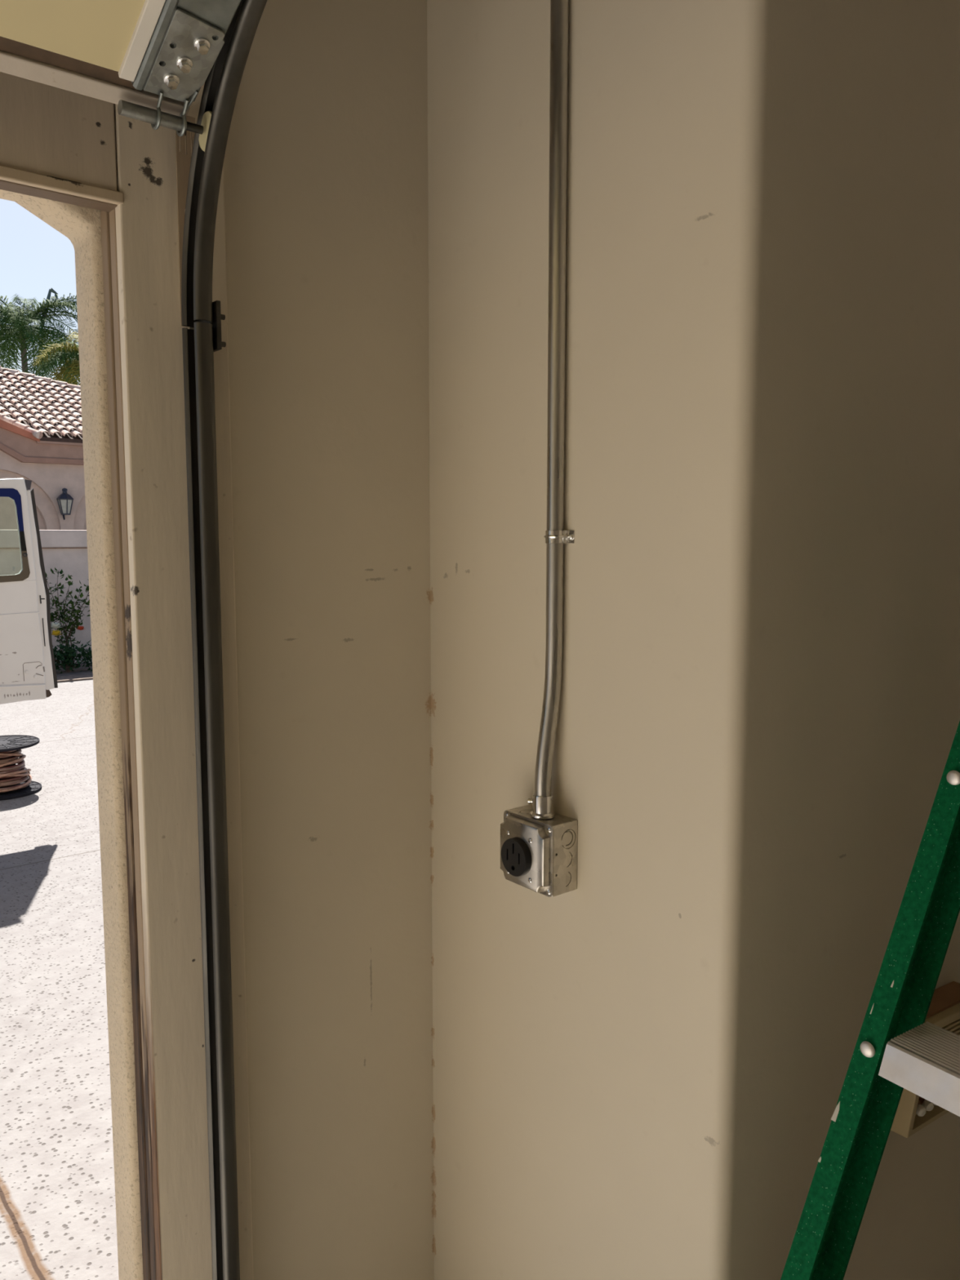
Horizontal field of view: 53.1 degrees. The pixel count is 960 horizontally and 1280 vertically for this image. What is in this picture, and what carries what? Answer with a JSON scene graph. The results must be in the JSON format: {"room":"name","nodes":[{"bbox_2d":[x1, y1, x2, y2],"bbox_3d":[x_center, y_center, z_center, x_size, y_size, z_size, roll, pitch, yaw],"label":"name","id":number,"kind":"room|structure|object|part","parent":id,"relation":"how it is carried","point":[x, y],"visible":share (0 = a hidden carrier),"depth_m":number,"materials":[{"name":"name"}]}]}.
{"room":"residential garage","nodes":[
{"label":"residential garage","id":0,"kind":"room"},
{"bbox_2d":[0,189,143,1279],"bbox_3d":[-2.067,0.091,0.093,9.900,3.100,0.089,-5,8,-39],"label":"wall","id":1,"kind":"structure","parent":0,"point":[82,225],"depth_m":1.34,"materials":[{"name":"paint"}]},
{"bbox_2d":[223,0,434,1279],"bbox_3d":[-2.389,0.302,-0.240,5.955,2.750,0.047,-5,8,-39],"label":"wall","id":2,"kind":"structure","parent":0,"point":[326,159],"depth_m":1.47,"materials":[{"name":"paint"}]},
{"bbox_2d":[0,71,116,191],"bbox_3d":[-2.354,-0.586,-0.349,4.890,0.381,0.019,-5,8,-39],"label":"door header","id":3,"kind":"structure","parent":2,"relation":"attached to","point":[47,130],"depth_m":1.15,"materials":[{"name":"paint"}]},
{"bbox_2d":[0,179,117,212],"bbox_3d":[-2.361,-0.391,-0.315,4.897,0.013,0.032,-5,8,-39],"label":"trim","id":4,"kind":"structure","parent":2,"relation":"attached to","point":[4,185],"depth_m":1.18,"materials":[{"name":"brown wood"}]},
{"bbox_2d":[0,164,124,204],"bbox_3d":[-2.347,-0.390,-0.332,4.898,0.014,0.010,-5,8,-39],"label":"trim","id":5,"kind":"structure","parent":2,"relation":"attached to","point":[6,173],"depth_m":1.16,"materials":[{"name":"paint"}]},
{"bbox_2d":[100,208,156,1279],"bbox_3d":[-0.458,0.469,1.379,0.080,2.075,0.024,-5,8,-39],"label":"trim","id":6,"kind":"structure","parent":2,"relation":"attached to","point":[104,215],"depth_m":1.31,"materials":[{"name":"paint"}]},
{"bbox_2d":[113,83,253,1279],"bbox_3d":[-0.403,0.299,1.345,0.141,2.420,0.020,-5,8,-39],"label":"trim","id":7,"kind":"structure","parent":2,"relation":"attached to","point":[151,341],"depth_m":1.30,"materials":[{"name":"paint"}]},
{"bbox_2d":[175,0,267,1279],"bbox_3d":[0.451,0.436,0.329,0.047,2.323,2.650,-5,8,-39],"label":"door track","id":8,"kind":"object","parent":2,"relation":"attached to","point":[198,175],"visible":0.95,"depth_m":1.25,"materials":[{"name":"metal"}]},
{"bbox_2d":[0,0,240,151],"bbox_3d":[-1.537,-0.511,-1.184,4.840,0.346,2.142,-5,8,-39],"label":"garage door","id":9,"kind":"structure","parent":8,"relation":"attached to","point":[149,59],"depth_m":1.03,"materials":[{"name":"paint"}]},
{"bbox_3d":[-2.076,-0.578,-0.617,4.725,0.257,0.500,-5,8,-39],"label":"panel","id":10,"kind":"part","parent":9,"relation":"part of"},
{"bbox_3d":[-2.215,-0.475,-0.368,4.809,0.036,0.033,-5,8,-39],"label":"rail","id":11,"kind":"part","parent":9,"relation":"part of","materials":[{"name":"metal"}]},
{"bbox_3d":[-0.341,-0.607,1.136,0.026,0.009,0.010,-5,8,-39],"label":"roller stem","id":12,"kind":"part","parent":9,"relation":"part of","materials":[{"name":"metal"}]},
{"bbox_3d":[-0.341,-0.400,1.228,0.006,0.060,0.034,-5,8,-39],"label":"splice plate","id":13,"kind":"part","parent":8,"relation":"part of","materials":[{"name":"metal"}]},
{"bbox_2d":[426,0,829,1279],"bbox_3d":[0.154,0.125,1.422,0.140,2.750,0.636,-5,8,-39],"label":"wall","id":14,"kind":"structure","parent":0,"point":[611,1053],"depth_m":1.25,"materials":[{"name":"paint"}]},
{"bbox_2d":[500,804,577,897],"bbox_3d":[0.077,0.300,1.367,0.073,0.102,0.103,-5,8,-39],"label":"outlet box","id":15,"kind":"object","parent":14,"relation":"attached to","point":[538,855],"visible":0.98,"depth_m":1.34,"materials":[{"name":"metal"}]},
{"bbox_2d":[501,837,532,876],"bbox_3d":[0.051,0.305,1.350,0.011,0.054,0.054,-5,8,-39],"label":"receptacle","id":16,"kind":"object","parent":15,"relation":"attached to","point":[516,852],"depth_m":1.34,"materials":[{"name":"black plastic"}]},
{"bbox_3d":[0.062,0.302,1.355,0.012,0.094,0.095,-5,8,-39],"label":"raised panel","id":17,"kind":"part","parent":15,"relation":"part of","materials":[{"name":"metal"}]},
{"bbox_3d":[0.068,0.301,1.359,0.002,0.102,0.103,-5,8,-39],"label":"plate","id":18,"kind":"part","parent":15,"relation":"part of","materials":[{"name":"metal"}]},
{"bbox_2d":[527,0,568,819],"bbox_3d":[0.091,-0.492,1.286,0.044,1.492,0.039,-5,8,-39],"label":"conduit","id":19,"kind":"object","parent":14,"relation":"attached to","point":[542,800],"visible":1,"depth_m":1.30,"materials":[{"name":"metal"}]},
{"bbox_2d":[543,530,574,542],"bbox_3d":[0.107,-0.142,1.317,0.045,0.018,0.022,3,7,24],"label":"strap","id":20,"kind":"object","parent":14,"relation":"attached to","point":[551,536],"visible":1,"depth_m":1.31,"materials":[{"name":"metal"}]},
{"bbox_2d":[783,0,959,1279],"bbox_3d":[0.963,0.090,1.746,1.525,2.750,0.120,-5,8,-39],"label":"wall","id":21,"kind":"structure","parent":0,"point":[882,715],"depth_m":1.30,"materials":[{"name":"paint"}]},
{"bbox_2d":[890,981,959,1137],"bbox_3d":[0.704,0.643,1.477,0.214,0.198,0.058,-5,8,-39],"label":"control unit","id":22,"kind":"object","parent":21,"relation":"attached to","point":[914,1113],"visible":0.44,"depth_m":1.44,"materials":[{"name":"beige plastic"}]},
{"bbox_3d":[0.458,1.992,-2.183,7.700,0.200,6.930,-5,8,-39],"label":"floor","id":23,"kind":"structure","parent":0,"visible":0},
{"bbox_2d":[780,720,959,1279],"bbox_3d":[0.778,0.637,1.097,1.400,1.800,0.564,-4,7,-34],"label":"step ladder","id":24,"kind":"object","parent":23,"relation":"on","point":[895,1051],"visible":1,"depth_m":1.12,"materials":[{"name":"paint"}]},
{"label":"outside","id":25,"kind":"structure","parent":0,"visible":0},
{"bbox_2d":[0,680,119,1279],"bbox_3d":[-17.439,-0.945,25.390,55.000,0.200,58.670,-5,8,-39],"label":"driveway","id":26,"kind":"structure","parent":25,"point":[58,1221],"depth_m":3.37,"materials":[{"name":"concrete"}]},
{"bbox_2d":[0,734,41,800],"bbox_3d":[-3.118,0.827,6.254,0.466,0.330,0.466,-5,8,-39],"label":"spool","id":27,"kind":"object","parent":26,"relation":"on","point":[15,780],"visible":1,"depth_m":6.20,"materials":[{"name":"black plastic"}]},
{"bbox_2d":[0,478,57,704],"bbox_3d":[-5.780,0.160,4.256,6.867,2.080,2.078,-5,8,-39],"label":"van","id":28,"kind":"object","parent":26,"relation":"on","point":[28,672],"visible":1,"depth_m":5.49,"materials":[{"name":"white paint"}]},
{"bbox_2d":[0,288,78,384],"bbox_3d":[-20.936,-9.653,44.457,7.590,13.092,8.050,-5,8,-39],"label":"palm tree","id":29,"kind":"object","parent":26,"relation":"on","point":[20,331],"visible":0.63,"depth_m":42.82,"materials":[{"name":"green plant"}]},
{"bbox_2d":[0,365,86,529],"bbox_3d":[-9.527,-4.288,24.982,11.000,6.536,6.948,-5,8,-39],"label":"house","id":30,"kind":"structure","parent":26,"relation":"on","point":[41,425],"depth_m":21.21,"materials":[{"name":"paint"}]},
{"bbox_3d":[-7.406,-4.565,22.415,10.700,1.110,0.060,-5,8,-39],"label":"frieze moulding","id":31,"kind":"part","parent":30,"relation":"part of","materials":[{"name":"paint"}]},
{"bbox_2d":[56,488,73,519],"bbox_3d":[-9.125,-2.994,21.122,0.312,0.699,0.360,-5,8,-39],"label":"wall lantern","id":32,"kind":"object","parent":30,"relation":"attached to","point":[64,500],"visible":1,"depth_m":21.05,"materials":[{"name":"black metal"}]},
{"bbox_3d":[-9.125,-2.933,21.128,0.260,0.298,0.300,-5,8,-39],"label":"glass","id":33,"kind":"part","parent":32,"relation":"part of","materials":[{"name":"white glass"}]},
{"bbox_3d":[-9.125,-2.921,21.130,0.296,0.333,0.341,-5,8,-39],"label":"frame","id":34,"kind":"part","parent":32,"relation":"part of","materials":[{"name":"black metal"}]},
{"bbox_2d":[0,529,92,663],"bbox_3d":[-5.893,-0.497,11.991,22.040,1.749,0.248,-5,8,-39],"label":"wall","id":35,"kind":"structure","parent":26,"relation":"on","point":[66,550],"depth_m":12.29,"materials":[{"name":"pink paint"}]},
{"bbox_2d":[25,328,79,385],"bbox_3d":[-16.142,-7.838,40.417,5.233,10.345,5.572,-5,8,-39],"label":"palm tree","id":36,"kind":"object","parent":26,"relation":"on","point":[68,375],"visible":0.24,"depth_m":38.64,"materials":[{"name":"green plant"}]},
{"bbox_2d":[55,663,93,682],"bbox_3d":[-5.384,0.428,11.461,22.000,0.020,1.440,-5,8,-39],"label":"planting bed","id":37,"kind":"object","parent":26,"relation":"on","point":[77,675],"depth_m":11.49,"materials":[{"name":"soil"}]},
{"bbox_2d":[45,567,90,667],"bbox_3d":[-5.085,-0.271,12.003,0.770,1.281,0.445,-5,8,-39],"label":"rose bush","id":38,"kind":"object","parent":37,"relation":"on","point":[59,626],"visible":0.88,"depth_m":11.96,"materials":[{"name":"green plant"}]},
{"bbox_2d":[52,635,92,673],"bbox_3d":[-4.986,0.219,11.706,0.920,0.555,0.389,-5,8,-39],"label":"bush","id":39,"kind":"object","parent":37,"relation":"on","point":[60,655],"visible":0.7,"depth_m":11.68,"materials":[{"name":"green plant"}]}
]}

